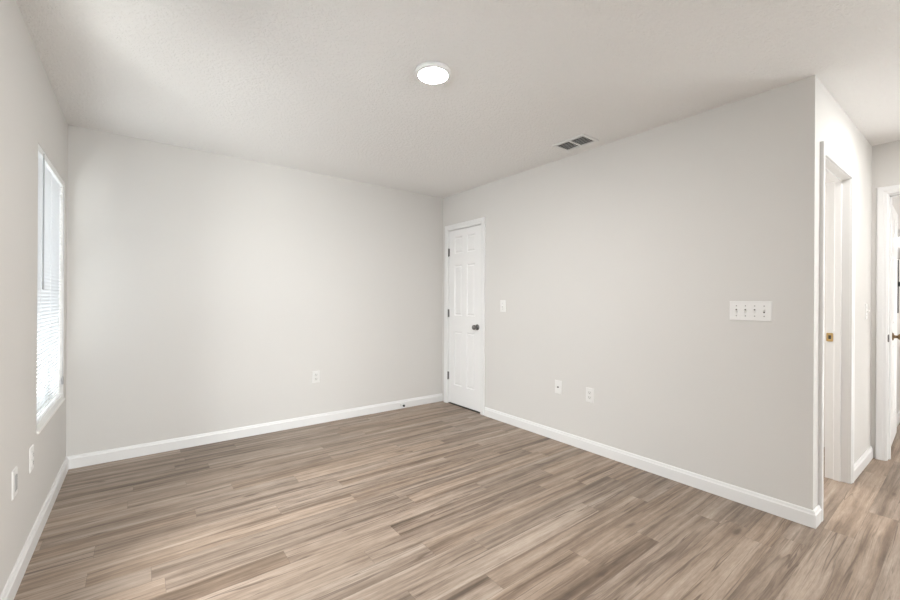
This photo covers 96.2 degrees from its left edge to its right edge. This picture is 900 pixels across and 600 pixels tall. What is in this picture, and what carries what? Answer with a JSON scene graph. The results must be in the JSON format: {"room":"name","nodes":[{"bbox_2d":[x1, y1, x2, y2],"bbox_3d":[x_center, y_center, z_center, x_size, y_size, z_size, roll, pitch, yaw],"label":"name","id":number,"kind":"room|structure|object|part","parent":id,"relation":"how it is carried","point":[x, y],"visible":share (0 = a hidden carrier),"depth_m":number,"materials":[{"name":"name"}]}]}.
{"room":"empty living room","nodes":[
{"label":"empty living room","id":0,"kind":"room"},
{"bbox_2d":[0,0,67,594],"bbox_3d":[-0.461,-0.010,-0.204,0.150,2.440,7.900,0,0,-37],"label":"wall","id":1,"kind":"structure","parent":0,"point":[31,114],"depth_m":1.79,"materials":[{"name":"beige paint"}]},
{"bbox_2d":[11,466,17,500],"bbox_3d":[-1.808,0.761,1.681,0.009,0.117,0.074,0,0,-37],"label":"wall plate","id":2,"kind":"object","parent":1,"relation":"attached to","point":[15,471],"visible":1,"depth_m":1.67,"materials":[{"name":"white plastic"}]},
{"bbox_2d":[29,444,33,473],"bbox_3d":[-2.007,0.762,1.940,0.009,0.117,0.074,0,0,-37],"label":"wall outlet","id":3,"kind":"object","parent":1,"relation":"attached to","point":[31,449],"visible":1,"depth_m":1.92,"materials":[{"name":"white plastic"}]},
{"bbox_2d":[0,457,68,599],"bbox_3d":[-0.402,1.166,-0.154,0.016,0.090,7.600,0,0,-37],"label":"baseboard","id":4,"kind":"structure","parent":1,"relation":"attached to","point":[15,578],"depth_m":1.92,"materials":[{"name":"white paint"}]},
{"bbox_2d":[37,320,64,433],"bbox_3d":[-2.402,-0.060,2.359,0.137,1.480,0.890,0,0,-37],"label":"window","id":5,"kind":"structure","parent":1,"relation":"in","point":[51,412],"depth_m":2.57,"materials":[{"name":"white plastic"}]},
{"bbox_3d":[-2.432,0.272,2.338,0.020,0.707,0.812,0,0,-37],"label":"sash","id":6,"kind":"part","parent":5,"relation":"part of","materials":[{"name":"white plastic"}]},
{"bbox_3d":[-2.435,-0.067,2.333,0.050,1.468,0.890,0,0,-37],"label":"frame","id":7,"kind":"part","parent":5,"relation":"part of","materials":[{"name":"white plastic"}]},
{"bbox_2d":[37,144,63,424],"bbox_3d":[-2.366,-0.074,2.386,0.054,1.451,0.878,0,0,-37],"label":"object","id":8,"kind":"structure","parent":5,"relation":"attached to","point":[50,182],"depth_m":2.39,"materials":[{"name":"white plastic"}]},
{"bbox_3d":[-2.187,-0.063,2.139,0.026,1.412,0.002,0,0,-37],"label":"ladder cord","id":9,"kind":"part","parent":8,"relation":"part of","materials":[{"name":"white plastic"}]},
{"bbox_3d":[-2.372,-0.064,2.381,0.026,1.412,0.002,0,0,-37],"label":"ladder cord","id":10,"kind":"part","parent":8,"relation":"part of","materials":[{"name":"white plastic"}]},
{"bbox_3d":[-2.377,0.646,2.381,0.024,0.012,0.878,0,0,-37],"label":"rail","id":11,"kind":"part","parent":8,"relation":"part of","materials":[{"name":"white plastic"}]},
{"bbox_3d":[-2.558,-0.065,2.624,0.026,1.412,0.002,0,0,-37],"label":"ladder cord","id":12,"kind":"part","parent":8,"relation":"part of","materials":[{"name":"white plastic"}]},
{"bbox_3d":[-2.609,-0.099,2.723,0.014,1.334,0.014,0,0,30],"label":"lift cord","id":13,"kind":"part","parent":8,"relation":"part of","materials":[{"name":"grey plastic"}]},
{"bbox_3d":[-2.386,0.672,2.374,0.085,0.015,0.889,0,0,-37],"label":"sill","id":14,"kind":"part","parent":5,"relation":"part of","materials":[{"name":"white stone"}]},
{"bbox_2d":[66,125,442,455],"bbox_3d":[-0.740,-0.011,4.463,5.081,2.440,0.150,0,0,-37],"label":"wall","id":15,"kind":"structure","parent":0,"point":[206,291],"depth_m":3.49,"materials":[{"name":"beige paint"}]},
{"bbox_2d":[66,393,442,468],"bbox_3d":[-1.403,1.161,3.856,3.301,0.090,0.016,0,0,-37],"label":"baseboard","id":16,"kind":"structure","parent":15,"relation":"attached to","point":[98,457],"depth_m":3.48,"materials":[{"name":"white paint"}]},
{"bbox_2d":[312,370,319,382],"bbox_3d":[-1.304,0.749,3.934,0.074,0.117,0.009,0,0,-37],"label":"wall outlet","id":17,"kind":"object","parent":15,"relation":"attached to","point":[315,374],"visible":1,"depth_m":3.93,"materials":[{"name":"white plastic"}]},
{"bbox_2d":[14,401,899,599],"bbox_3d":[2.868,1.280,2.224,8.500,0.100,8.200,0,0,-37],"label":"floor","id":18,"kind":"structure","parent":0,"point":[441,500],"depth_m":2.15,"materials":[{"name":"brown wood"}]},
{"bbox_2d":[448,402,479,412],"bbox_3d":[0.192,1.212,4.572,0.096,0.004,0.574,0,0,-37],"label":"threshold","id":19,"kind":"object","parent":18,"relation":"on","point":[448,402],"visible":0.46,"depth_m":4.55,"materials":[{"name":"grey rubber"}]},
{"bbox_2d":[16,0,899,197],"bbox_3d":[2.882,-1.260,2.225,8.500,0.100,8.200,0,0,-37],"label":"ceiling","id":20,"kind":"structure","parent":0,"point":[333,88],"depth_m":2.16,"materials":[{"name":"white paint"}]},
{"bbox_2d":[415,61,450,84],"bbox_3d":[-0.090,-1.210,2.166,0.191,0.034,0.191,0,0,-37],"label":"recessed light","id":21,"kind":"object","parent":20,"relation":"in","point":[428,72],"visible":1,"depth_m":2.13,"materials":[{"name":"white paint"}]},
{"bbox_2d":[552,134,598,151],"bbox_3d":[0.971,-1.217,3.136,0.198,0.009,0.290,0,0,-37],"label":"ceiling vent","id":22,"kind":"object","parent":20,"relation":"in","point":[582,140],"visible":1,"depth_m":3.13,"materials":[{"name":"white metal"}]},
{"bbox_2d":[442,75,814,509],"bbox_3d":[0.985,-0.001,3.559,0.120,2.440,3.382,0,0,-37],"label":"wall","id":23,"kind":"structure","parent":0,"point":[618,266],"depth_m":2.77,"materials":[{"name":"beige paint"}]},
{"bbox_2d":[447,225,480,411],"bbox_3d":[0.143,0.195,4.540,0.102,2.006,0.584,0,0,-37],"label":"door","id":24,"kind":"structure","parent":23,"relation":"in","point":[464,251],"depth_m":4.53,"materials":[{"name":"white paint"}]},
{"bbox_3d":[0.270,0.294,4.344,0.066,0.064,0.064,0,0,-37],"label":"knob","id":25,"kind":"part","parent":24,"relation":"part of","materials":[{"name":"silver metal"}]},
{"bbox_2d":[444,217,485,414],"bbox_3d":[0.198,0.170,4.572,0.138,2.090,0.702,0,0,-37],"label":"door frame","id":26,"kind":"structure","parent":23,"relation":"attached to","point":[480,221],"depth_m":4.42,"materials":[{"name":"white paint"}]},
{"bbox_2d":[500,300,505,311],"bbox_3d":[0.524,0.061,4.045,0.021,0.118,0.072,0,0,-37],"label":"light switch","id":27,"kind":"object","parent":23,"relation":"attached to","point":[502,302],"visible":1,"depth_m":4.04,"materials":[{"name":"white plastic"}]},
{"bbox_2d":[555,380,561,393],"bbox_3d":[0.936,0.756,3.505,0.016,0.116,0.072,0,0,-37],"label":"cable plate","id":28,"kind":"object","parent":23,"relation":"attached to","point":[558,384],"visible":1,"depth_m":3.50,"materials":[{"name":"white plastic"}]},
{"bbox_2d":[586,387,593,402],"bbox_3d":[1.128,0.768,3.260,0.009,0.117,0.074,0,0,-37],"label":"wall outlet","id":29,"kind":"object","parent":23,"relation":"attached to","point":[589,391],"visible":1,"depth_m":3.26,"materials":[{"name":"white plastic"}]},
{"bbox_2d":[484,407,821,528],"bbox_3d":[1.205,1.175,3.236,0.119,0.090,2.628,0,0,-37],"label":"baseboard","id":30,"kind":"structure","parent":23,"relation":"attached to","point":[804,516],"depth_m":2.70,"materials":[{"name":"white paint"}]},
{"bbox_2d":[730,301,771,321],"bbox_3d":[1.786,0.066,2.397,0.021,0.115,0.203,0,0,-37],"label":"light switch","id":31,"kind":"object","parent":23,"relation":"attached to","point":[739,310],"visible":1,"depth_m":2.39,"materials":[{"name":"white plastic"}]},
{"bbox_2d":[813,75,871,509],"bbox_3d":[2.599,0.008,2.722,1.662,2.440,0.120,0,0,-36],"label":"wall","id":32,"kind":"structure","parent":0,"point":[833,126],"depth_m":2.84,"materials":[{"name":"beige paint"}]},
{"bbox_2d":[818,141,855,520],"bbox_3d":[2.357,0.175,2.533,0.844,2.103,0.138,0,0,-36],"label":"door frame","id":33,"kind":"structure","parent":32,"relation":"attached to","point":[839,176],"depth_m":2.72,"materials":[{"name":"white paint"}]},
{"bbox_3d":[2.617,0.256,2.784,0.006,0.058,0.034,0,0,-36],"label":"strike plate","id":34,"kind":"part","parent":33,"relation":"part of","materials":[{"name":"gold metal"}]},
{"bbox_2d":[854,446,872,480],"bbox_3d":[3.013,1.186,2.948,0.715,0.090,0.016,0,0,-36],"label":"baseboard","id":35,"kind":"structure","parent":32,"relation":"attached to","point":[863,461],"depth_m":2.92,"materials":[{"name":"white paint"}]},
{"bbox_2d":[865,304,868,318],"bbox_3d":[3.130,0.086,3.026,0.072,0.118,0.021,0,0,-36],"label":"light switch","id":36,"kind":"object","parent":32,"relation":"attached to","point":[866,305],"visible":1,"depth_m":3.02,"materials":[{"name":"white plastic"}]},
{"bbox_2d":[824,140,899,457],"bbox_3d":[3.585,0.014,2.894,0.120,2.440,7.600,0,0,-37],"label":"wall","id":37,"kind":"structure","parent":0,"point":[886,156],"depth_m":3.15,"materials":[{"name":"beige paint"}]},
{"bbox_2d":[875,184,899,460],"bbox_3d":[3.628,0.182,2.822,0.138,2.103,0.888,0,0,-37],"label":"door frame","id":38,"kind":"structure","parent":37,"relation":"attached to","point":[884,194],"depth_m":3.11,"materials":[{"name":"white paint"}]},
{"bbox_2d":[891,205,899,445],"bbox_3d":[3.937,0.216,3.551,0.600,2.020,0.096,0,0,-39],"label":"door","id":39,"kind":"structure","parent":38,"relation":"attached to","point":[895,336],"depth_m":3.54,"materials":[{"name":"white paint"}]},
{"bbox_3d":[3.759,0.310,3.388,0.064,0.064,0.067,0,0,-37],"label":"knob","id":40,"kind":"part","parent":39,"relation":"part of","materials":[{"name":"brown metal"}]},
{"bbox_2d":[892,196,899,413],"bbox_3d":[4.493,0.019,4.125,2.819,2.440,0.110,0,0,-37],"label":"wall","id":41,"kind":"structure","parent":0,"point":[895,200],"depth_m":4.12,"materials":[{"name":"beige paint"}]},
{"bbox_2d":[897,260,899,312],"bbox_3d":[4.285,-0.112,3.875,0.285,0.560,0.032,0,0,-37],"label":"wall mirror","id":42,"kind":"object","parent":41,"relation":"attached to","point":[898,282],"visible":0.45,"depth_m":3.94,"materials":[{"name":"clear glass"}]},
{"bbox_2d":[897,411,899,425],"bbox_3d":[4.897,1.197,4.361,1.880,0.090,0.016,0,0,-37],"label":"baseboard","id":43,"kind":"structure","parent":41,"relation":"attached to","point":[898,414],"depth_m":4.03,"materials":[{"name":"white paint"}]},
{"bbox_2d":[898,229,899,259],"bbox_3d":[4.371,-0.552,3.910,0.460,0.290,0.078,0,0,-37],"label":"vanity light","id":44,"kind":"object","parent":41,"relation":"attached to","point":[898,229],"visible":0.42,"depth_m":3.93,"materials":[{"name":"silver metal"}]}
]}

